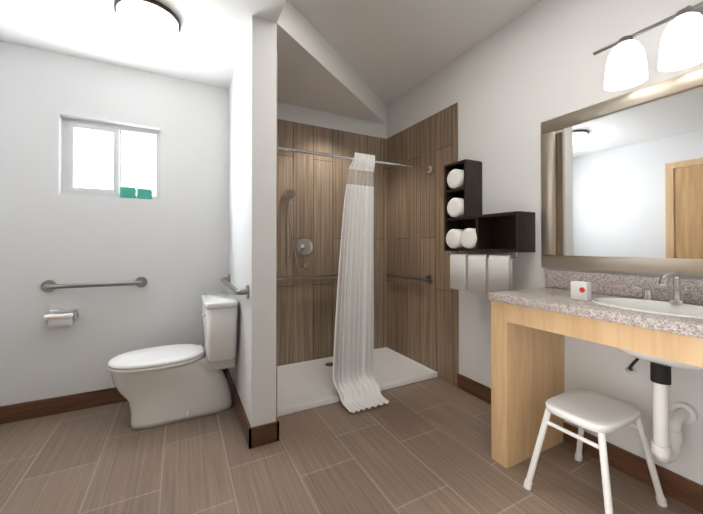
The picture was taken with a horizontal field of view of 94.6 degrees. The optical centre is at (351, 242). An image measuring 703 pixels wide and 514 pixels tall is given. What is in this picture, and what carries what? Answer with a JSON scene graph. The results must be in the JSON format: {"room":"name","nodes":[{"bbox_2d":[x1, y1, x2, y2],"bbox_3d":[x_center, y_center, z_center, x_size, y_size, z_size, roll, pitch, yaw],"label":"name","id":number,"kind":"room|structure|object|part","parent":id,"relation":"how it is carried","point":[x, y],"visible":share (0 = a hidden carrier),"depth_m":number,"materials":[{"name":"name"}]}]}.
{"room":"bathroom","nodes":[
{"label":"bathroom","id":0,"kind":"room"},
{"bbox_2d":[0,41,228,405],"bbox_3d":[-1.848,-0.175,2.358,1.783,2.650,0.150,0,0,-28],"label":"wall","id":1,"kind":"structure","parent":0,"point":[30,153],"depth_m":2.30,"materials":[{"name":"white paint"}]},
{"bbox_2d":[44,308,78,327],"bbox_3d":[-1.926,0.501,2.155,0.150,0.107,0.125,0,0,-28],"label":"toilet paper holder","id":2,"kind":"object","parent":1,"relation":"attached to","point":[61,317],"visible":1,"depth_m":2.12,"materials":[{"name":"silver metal"}]},
{"bbox_2d":[41,277,147,291],"bbox_3d":[-1.779,0.290,2.263,0.600,0.080,0.074,0,0,-28],"label":"grab rail","id":3,"kind":"object","parent":1,"relation":"attached to","point":[49,286],"visible":1,"depth_m":2.22,"materials":[{"name":"silver metal"}]},
{"bbox_2d":[62,117,160,199],"bbox_3d":[-1.764,-0.604,2.421,0.597,0.550,0.062,0,0,-28],"label":"window","id":4,"kind":"structure","parent":1,"relation":"in","point":[100,159],"depth_m":2.39,"materials":[{"name":"white glass"}]},
{"bbox_2d":[0,369,226,424],"bbox_3d":[-1.750,1.095,2.307,1.618,0.110,0.014,0,0,-28],"label":"baseboard","id":5,"kind":"structure","parent":1,"relation":"attached to","point":[45,407],"depth_m":2.19,"materials":[{"name":"brown wood"}]},
{"bbox_2d":[120,186,135,198],"bbox_3d":[-1.661,-0.372,2.413,0.095,0.084,0.050,0,0,-28],"label":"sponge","id":6,"kind":"object","parent":1,"relation":"on","point":[127,192],"visible":0.81,"depth_m":2.39,"materials":[{"name":"teal"}]},
{"bbox_2d":[137,188,151,198],"bbox_3d":[-1.571,-0.369,2.465,0.095,0.079,0.050,0,0,-28],"label":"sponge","id":7,"kind":"object","parent":1,"relation":"on","point":[144,193],"visible":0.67,"depth_m":2.44,"materials":[{"name":"teal"}]},
{"bbox_2d":[0,0,386,124],"bbox_3d":[-0.152,-1.403,1.045,3.250,0.209,3.870,0,0,-28],"label":"ceiling","id":8,"kind":"structure","parent":0,"point":[316,71],"depth_m":2.13,"materials":[{"name":"white paint"}]},
{"bbox_2d":[114,0,180,42],"bbox_3d":[-1.153,-1.232,1.845,0.320,0.120,0.320,0,0,-28],"label":"ceiling light","id":9,"kind":"object","parent":8,"relation":"attached to","point":[153,21],"visible":1,"depth_m":1.77,"materials":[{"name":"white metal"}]},
{"bbox_2d":[228,15,276,426],"bbox_3d":[-0.778,-0.174,2.391,0.140,2.650,1.190,0,0,-28],"label":"wall","id":10,"kind":"structure","parent":0,"point":[252,161],"depth_m":1.88,"materials":[{"name":"white paint"}]},
{"bbox_2d":[220,274,249,298],"bbox_3d":[-0.831,0.290,2.253,0.074,0.080,0.900,0,0,-28],"label":"grab rail","id":11,"kind":"object","parent":10,"relation":"attached to","point":[233,288],"visible":1,"depth_m":1.93,"materials":[{"name":"silver metal"}]},
{"bbox_2d":[227,368,251,448],"bbox_3d":[-0.797,1.095,2.250,0.014,0.110,1.004,0,0,-28],"label":"baseboard","id":12,"kind":"structure","parent":10,"relation":"attached to","point":[243,418],"depth_m":2.10,"materials":[{"name":"brown wood"}]},
{"bbox_2d":[249,421,278,448],"bbox_3d":[-0.497,1.092,1.849,0.170,0.110,0.014,0,0,-28],"label":"baseboard","id":13,"kind":"structure","parent":10,"relation":"attached to","point":[265,434],"depth_m":1.84,"materials":[{"name":"brown wood"}]},
{"bbox_2d":[276,52,277,418],"bbox_3d":[-0.680,0.010,2.367,0.011,2.280,1.019,0,0,-28],"label":"wall tile","id":14,"kind":"structure","parent":10,"relation":"attached to","point":[276,232],"depth_m":1.92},
{"bbox_2d":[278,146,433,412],"bbox_3d":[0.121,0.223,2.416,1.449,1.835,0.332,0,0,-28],"label":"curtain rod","id":15,"kind":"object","parent":14,"relation":"attached to","point":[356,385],"visible":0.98,"depth_m":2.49,"materials":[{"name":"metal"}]},
{"bbox_2d":[332,152,389,412],"bbox_3d":[0.075,0.223,2.392,0.350,1.835,0.332,0,0,-28],"label":"curtain","id":16,"kind":"object","parent":15,"relation":"hanging from","point":[357,387],"depth_m":2.49,"materials":[{"name":"white fabric"}]},
{"bbox_2d":[278,102,386,138],"bbox_3d":[-0.306,-0.169,3.228,1.477,2.650,0.150,0,0,-28],"label":"wall","id":17,"kind":"structure","parent":0,"point":[294,113],"depth_m":3.20,"materials":[{"name":"white paint"}]},
{"bbox_2d":[277,119,386,365],"bbox_3d":[-0.268,0.016,3.155,1.453,2.280,0.011,0,0,-28],"label":"wall tile","id":18,"kind":"structure","parent":17,"relation":"attached to","point":[306,312],"depth_m":3.12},
{"bbox_2d":[284,188,312,270],"bbox_3d":[-0.471,-0.112,2.959,0.300,0.750,0.143,0,0,-28],"label":"shower head","id":19,"kind":"object","parent":18,"relation":"attached to","point":[304,246],"visible":1,"depth_m":2.94,"materials":[{"name":"silver metal"}]},
{"bbox_2d":[277,273,337,280],"bbox_3d":[-0.452,0.325,3.005,0.880,0.080,0.074,0,0,-28],"label":"railing","id":20,"kind":"object","parent":18,"relation":"attached to","point":[306,278],"visible":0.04,"depth_m":2.99,"materials":[{"name":"silver metal"}]},
{"bbox_2d":[0,377,702,513],"bbox_3d":[-0.152,1.181,1.027,3.550,0.080,4.170,0,0,-28],"label":"floor","id":21,"kind":"structure","parent":0,"point":[422,447],"depth_m":1.65,"materials":[{"name":"brown tile"}]},
{"bbox_2d":[107,292,238,428],"bbox_3d":[-1.177,0.766,2.180,0.745,0.762,0.504,0,0,-28],"label":"toilet","id":22,"kind":"object","parent":21,"relation":"on","point":[161,385],"visible":1,"depth_m":2.08,"materials":[{"name":"white ceramic"}]},
{"bbox_2d":[277,347,437,416],"bbox_3d":[-0.081,1.129,2.792,1.447,0.046,0.785,0,0,-28],"label":"shower pan","id":23,"kind":"object","parent":21,"relation":"on","point":[304,385],"visible":0.48,"depth_m":2.69,"materials":[{"name":"white plastic"}]},
{"bbox_2d":[523,388,667,513],"bbox_3d":[1.091,0.940,1.469,0.462,0.412,0.372,0,0,-28],"label":"stool","id":24,"kind":"object","parent":21,"relation":"on","point":[601,414],"visible":1,"depth_m":1.43,"materials":[{"name":"white plastic"}]},
{"bbox_2d":[491,302,702,468],"bbox_3d":[1.463,0.720,0.907,0.503,0.838,2.125,0,0,-28],"label":"bathroom vanity","id":25,"kind":"object","parent":21,"relation":"on","point":[527,346],"depth_m":1.65,"materials":[{"name":"wood"}]},
{"bbox_3d":[0.989,0.726,1.805,0.502,0.838,0.095,0,0,-28],"label":"leg panel","id":26,"kind":"part","parent":25,"relation":"part of","materials":[{"name":"brown wood"}]},
{"bbox_2d":[489,286,702,337],"bbox_3d":[1.455,0.280,0.909,0.517,0.040,2.130,0,0,-28],"label":"countertop","id":27,"kind":"structure","parent":25,"relation":"on","point":[549,298],"depth_m":1.32,"materials":[{"name":"grey stone"}]},
{"bbox_2d":[573,294,702,321],"bbox_3d":[1.253,0.370,1.316,0.342,0.229,0.466,0,0,-28],"label":"sink","id":28,"kind":"object","parent":27,"relation":"in","point":[622,301],"depth_m":1.44,"materials":[{"name":"white ceramic"}]},
{"bbox_2d":[629,270,702,305],"bbox_3d":[1.344,0.190,1.364,0.180,0.147,0.265,0,0,-28],"label":"faucet","id":29,"kind":"object","parent":27,"relation":"on","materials":[{"name":"silver metal"}]},
{"bbox_2d":[289,0,540,104],"bbox_3d":[-0.152,-1.559,1.046,3.550,0.100,4.170,0,0,-28],"label":"ceiling","id":30,"kind":"structure","parent":0,"point":[389,51],"depth_m":2.29,"materials":[{"name":"white paint"}]},
{"bbox_2d":[387,0,702,484],"bbox_3d":[1.351,-0.178,1.829,0.150,2.650,4.170,0,0,-28],"label":"wall","id":31,"kind":"structure","parent":0,"point":[510,86],"depth_m":2.02,"materials":[{"name":"white paint"}]},
{"bbox_2d":[387,103,458,386],"bbox_3d":[0.615,0.015,3.050,0.011,2.280,1.019,0,0,-28],"label":"wall tile","id":32,"kind":"structure","parent":31,"relation":"attached to","point":[422,322],"depth_m":2.97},
{"bbox_2d":[385,270,431,283],"bbox_3d":[0.519,0.326,3.134,0.074,0.080,0.680,0,0,-28],"label":"grab rail","id":33,"kind":"object","parent":32,"relation":"attached to","point":[427,279],"visible":0.98,"depth_m":3.00,"materials":[{"name":"silver metal"}]},
{"bbox_2d":[444,159,534,294],"bbox_3d":[0.928,-0.128,2.267,0.183,0.945,0.620,0,0,-28],"label":"towel shelf","id":34,"kind":"object","parent":31,"relation":"attached to","point":[468,226],"visible":0.96,"depth_m":2.29,"materials":[{"name":"brown wood"}]},
{"bbox_2d":[457,373,702,512],"bbox_3d":[1.516,1.088,1.331,0.014,0.110,2.850,0,0,-28],"label":"baseboard","id":35,"kind":"structure","parent":31,"relation":"attached to","point":[684,490],"depth_m":1.59,"materials":[{"name":"brown wood"}]},
{"bbox_2d":[541,68,702,276],"bbox_3d":[1.472,-0.299,1.408,0.026,0.885,1.310,0,0,-28],"label":"mirror","id":36,"kind":"object","parent":31,"relation":"attached to","point":[621,183],"visible":0.96,"depth_m":1.60,"materials":[{"name":"beige metal"}]},
{"bbox_2d":[545,270,702,301],"bbox_3d":[1.675,0.208,1.025,0.019,0.105,2.130,0,0,-28],"label":"backsplash","id":37,"kind":"structure","parent":31,"relation":"attached to","point":[564,280],"depth_m":1.65,"materials":[{"name":"grey stone"}]},
{"bbox_2d":[593,1,702,90],"bbox_3d":[1.399,-0.887,1.357,0.207,0.270,0.660,0,0,-28],"label":"vanity light","id":38,"kind":"object","parent":31,"relation":"attached to","point":[681,45],"visible":1,"depth_m":1.41,"materials":[{"name":"white glass"}]}
]}

